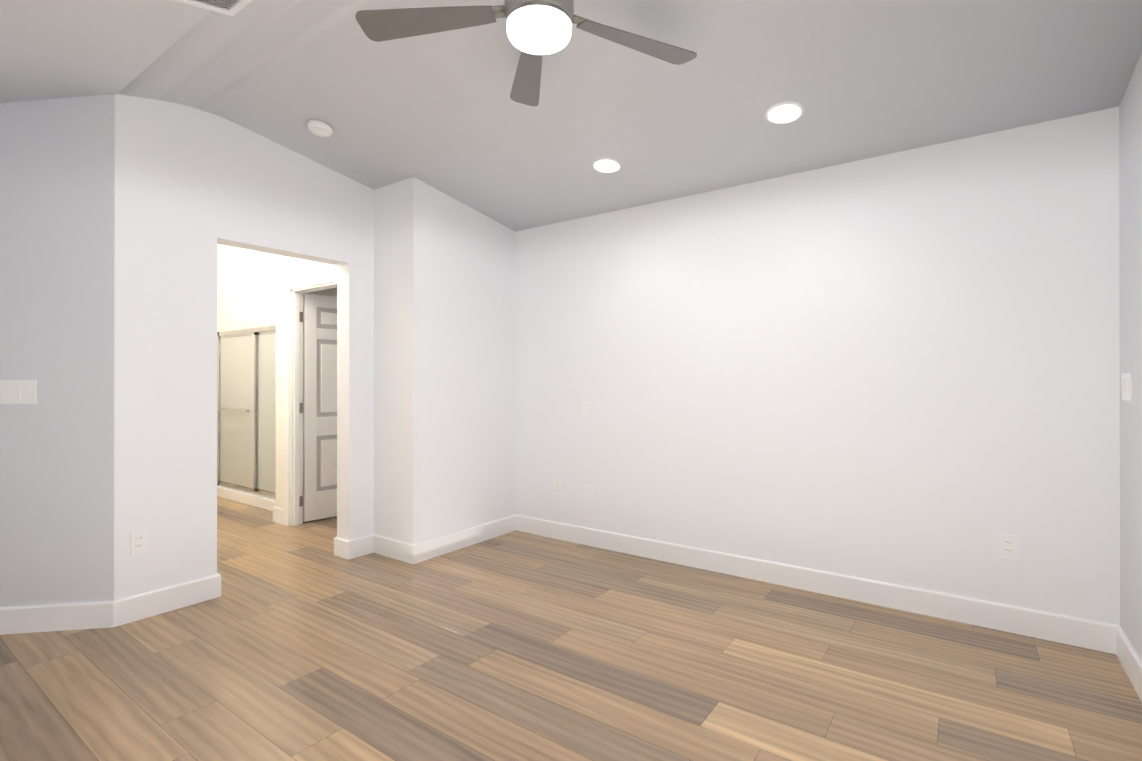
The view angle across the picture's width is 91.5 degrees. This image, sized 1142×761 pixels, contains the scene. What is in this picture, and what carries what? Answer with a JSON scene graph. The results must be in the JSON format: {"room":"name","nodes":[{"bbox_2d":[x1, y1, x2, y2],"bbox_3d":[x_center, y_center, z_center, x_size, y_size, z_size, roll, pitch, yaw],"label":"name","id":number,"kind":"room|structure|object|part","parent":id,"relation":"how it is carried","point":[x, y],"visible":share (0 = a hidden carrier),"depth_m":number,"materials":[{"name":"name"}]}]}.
{"room":"empty bedroom","nodes":[
{"label":"empty bedroom","id":0,"kind":"room"},
{"bbox_2d":[0,94,114,606],"bbox_3d":[-2.947,-0.292,2.826,1.202,3.100,0.150,0,0,-9],"label":"wall","id":1,"kind":"structure","parent":0,"point":[57,198],"depth_m":2.81,"materials":[{"name":"white paint"}]},
{"bbox_2d":[0,380,36,403],"bbox_3d":[-2.765,0.058,2.774,0.165,0.120,0.010,0,0,-9],"label":"light switch","id":2,"kind":"object","parent":1,"relation":"attached to","point":[18,391],"visible":1,"depth_m":2.77,"materials":[{"name":"white plastic"}]},
{"bbox_2d":[114,94,373,600],"bbox_3d":[-1.952,-0.291,3.526,0.150,3.100,1.550,0,0,36],"label":"wall","id":3,"kind":"structure","parent":0,"point":[194,187],"depth_m":3.14,"materials":[{"name":"white paint"}]},
{"bbox_2d":[0,573,220,634],"bbox_3d":[-2.773,1.193,2.936,0.836,0.130,1.353,0,0,36],"label":"baseboard","id":4,"kind":"structure","parent":3,"relation":"attached to","point":[101,614],"depth_m":2.83,"materials":[{"name":"white wood"}]},
{"bbox_2d":[130,529,147,554],"bbox_3d":[-2.277,0.853,2.932,0.008,0.120,0.075,0,0,36],"label":"outlet","id":5,"kind":"object","parent":3,"relation":"attached to","point":[138,542],"visible":1,"depth_m":2.93,"materials":[{"name":"white plastic"}]},
{"bbox_2d":[217,244,275,331],"bbox_3d":[-3.630,-0.287,6.149,2.950,3.100,0.150,0,0,36],"label":"wall","id":6,"kind":"structure","parent":0,"point":[246,288],"depth_m":5.97,"materials":[{"name":"white paint"}]},
{"bbox_2d":[217,325,275,499],"bbox_3d":[-3.220,0.313,5.668,1.695,1.700,0.085,0,0,36],"label":"shower door","id":7,"kind":"structure","parent":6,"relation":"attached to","point":[246,410],"depth_m":5.77,"materials":[{"name":"grey"}]},
{"bbox_2d":[276,255,336,508],"bbox_3d":[-2.073,-0.289,4.638,1.340,3.100,0.100,0,0,36],"label":"wall","id":8,"kind":"structure","parent":0,"point":[289,268],"depth_m":4.93,"materials":[{"name":"white paint"}]},
{"bbox_2d":[273,507,283,523],"bbox_3d":[-2.536,1.196,4.996,0.201,0.130,0.181,0,0,36],"label":"baseboard","id":9,"kind":"structure","parent":8,"relation":"attached to","point":[278,514],"depth_m":4.92,"materials":[{"name":"white wood"}]},
{"bbox_2d":[284,271,336,525],"bbox_3d":[-2.087,0.198,4.635,0.950,2.125,0.120,0,0,36],"label":"door frame","id":10,"kind":"structure","parent":8,"relation":"attached to","point":[295,290],"depth_m":4.84,"materials":[{"name":"white wood"}]},
{"bbox_2d":[303,293,336,521],"bbox_3d":[-2.104,0.240,5.201,0.167,2.020,0.760,0,0,44],"label":"door leaf","id":11,"kind":"structure","parent":8,"relation":"in","point":[319,406],"depth_m":5.02,"materials":[{"name":"white wood"}]},
{"bbox_2d":[303,287,336,296],"bbox_3d":[-2.163,-0.288,5.562,0.120,3.100,1.300,0,0,36],"label":"wall","id":12,"kind":"structure","parent":0,"point":[330,292],"depth_m":5.26,"materials":[{"name":"white paint"}]},
{"bbox_2d":[374,177,514,543],"bbox_3d":[-0.979,-0.289,4.502,0.600,3.100,1.210,0,0,36],"label":"wall","id":13,"kind":"structure","parent":0,"point":[444,363],"depth_m":4.06,"materials":[{"name":"white paint"}]},
{"bbox_2d":[368,534,411,563],"bbox_3d":[-1.278,1.195,3.960,0.440,0.130,0.016,0,0,36],"label":"baseboard","id":14,"kind":"structure","parent":13,"relation":"attached to","point":[392,548],"depth_m":3.95,"materials":[{"name":"white wood"}]},
{"bbox_2d":[412,514,515,563],"bbox_3d":[-0.785,1.195,4.241,0.016,0.130,1.046,0,0,36],"label":"baseboard","id":15,"kind":"structure","parent":13,"relation":"attached to","point":[425,550],"depth_m":4.17,"materials":[{"name":"white wood"}]},
{"bbox_2d":[0,496,1141,760],"bbox_3d":[-2.188,1.284,3.304,9.100,0.050,5.400,0,0,36],"label":"floor","id":16,"kind":"structure","parent":0,"point":[300,642],"depth_m":2.39,"materials":[{"name":"brown wood"}]},
{"bbox_2d":[217,486,275,510],"bbox_3d":[-3.230,1.213,5.688,1.735,0.100,0.128,0,0,36],"label":"shower curb","id":17,"kind":"object","parent":16,"relation":"on","point":[249,499],"visible":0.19,"depth_m":5.67,"materials":[{"name":"white"}]},
{"bbox_2d":[0,0,1141,231],"bbox_3d":[-0.802,-1.306,2.153,5.340,0.723,4.870,0,0,36],"label":"ceiling","id":18,"kind":"structure","parent":0,"point":[444,112],"depth_m":2.64,"materials":[{"name":"white paint"}]},
{"bbox_2d":[173,0,251,15],"bbox_3d":[-1.392,-1.436,2.049,0.210,0.021,0.370,0,14,36],"label":"ceiling vent","id":19,"kind":"object","parent":18,"relation":"in","point":[230,7],"visible":0.96,"depth_m":2.17,"materials":[{"name":"white plastic"}]},
{"bbox_2d":[307,120,332,136],"bbox_3d":[-1.483,-1.481,3.281,0.140,0.040,0.140,0,-8,36],"label":"smoke detector","id":20,"kind":"object","parent":18,"relation":"attached to","point":[319,128],"visible":1,"depth_m":3.25,"materials":[{"name":"white plastic"}]},
{"bbox_2d":[355,0,696,105],"bbox_3d":[-0.109,-1.388,1.976,1.321,0.315,1.321,0,0,36],"label":"fan","id":21,"kind":"object","parent":18,"relation":"hanging from","point":[537,30],"visible":1,"depth_m":2.07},
{"bbox_3d":[-0.115,-1.258,2.013,0.232,0.055,0.232,0,0,36],"label":"globe","id":22,"kind":"part","parent":21,"relation":"part of","materials":[{"name":"white glass"}]},
{"bbox_2d":[592,157,621,172],"bbox_3d":[0.223,-1.339,3.467,0.188,0.008,0.188,0,-8,36],"label":"recessed light","id":23,"kind":"object","parent":18,"relation":"in","point":[607,165],"visible":1,"depth_m":3.46,"materials":[{"name":"white plastic"}]},
{"bbox_2d":[765,101,804,123],"bbox_3d":[1.075,-1.346,2.803,0.188,0.008,0.188,0,-8,36],"label":"recessed light","id":24,"kind":"object","parent":18,"relation":"in","point":[785,112],"visible":1,"depth_m":2.80,"materials":[{"name":"white plastic"}]},
{"bbox_2d":[515,107,1119,625],"bbox_3d":[1.132,-0.291,3.646,3.830,3.100,0.150,0,0,36],"label":"wall","id":25,"kind":"structure","parent":0,"point":[903,367],"depth_m":3.18,"materials":[{"name":"white paint"}]},
{"bbox_2d":[553,480,560,495],"bbox_3d":[-0.111,0.856,4.434,0.075,0.120,0.008,0,0,36],"label":"electrical outlet","id":26,"kind":"object","parent":25,"relation":"attached to","point":[556,487],"visible":1,"depth_m":4.43,"materials":[{"name":"white plastic"}]},
{"bbox_2d":[582,401,590,416],"bbox_3d":[0.113,0.220,4.266,0.075,0.120,0.024,0,0,36],"label":"wall outlet","id":27,"kind":"object","parent":25,"relation":"attached to","point":[586,408],"visible":1,"depth_m":4.26,"materials":[{"name":"white plastic"}]},
{"bbox_2d":[585,484,592,500],"bbox_3d":[0.138,0.855,4.257,0.075,0.120,0.007,0,0,36],"label":"electrical outlet","id":28,"kind":"object","parent":25,"relation":"attached to","point":[588,491],"visible":1,"depth_m":4.25,"materials":[{"name":"white plastic"}]},
{"bbox_2d":[516,515,1111,652],"bbox_3d":[1.010,1.194,3.628,3.650,0.130,0.016,0,0,36],"label":"baseboard","id":29,"kind":"structure","parent":25,"relation":"attached to","point":[1093,635],"depth_m":3.18,"materials":[{"name":"white wood"}]},
{"bbox_2d":[999,533,1017,559],"bbox_3d":[2.192,0.833,2.789,0.075,0.120,0.008,0,0,36],"label":"electrical outlet","id":30,"kind":"object","parent":25,"relation":"attached to","point":[1008,546],"visible":1,"depth_m":2.79,"materials":[{"name":"white plastic"}]},
{"bbox_2d":[1119,52,1141,659],"bbox_3d":[1.226,-0.296,0.611,0.150,3.100,4.680,0,0,36],"label":"wall","id":31,"kind":"structure","parent":0,"point":[1130,207],"depth_m":2.37,"materials":[{"name":"white paint"}]},
{"bbox_2d":[1112,624,1141,700],"bbox_3d":[1.211,1.190,0.730,0.016,0.130,4.500,0,0,36],"label":"baseboard","id":32,"kind":"structure","parent":31,"relation":"attached to","point":[1131,662],"depth_m":2.37,"materials":[{"name":"white wood"}]},
{"bbox_2d":[1122,373,1132,400],"bbox_3d":[2.421,0.027,2.424,0.010,0.120,0.165,0,0,36],"label":"light switch","id":33,"kind":"object","parent":31,"relation":"attached to","point":[1127,386],"visible":1,"depth_m":2.39,"materials":[{"name":"white plastic"}]}
]}

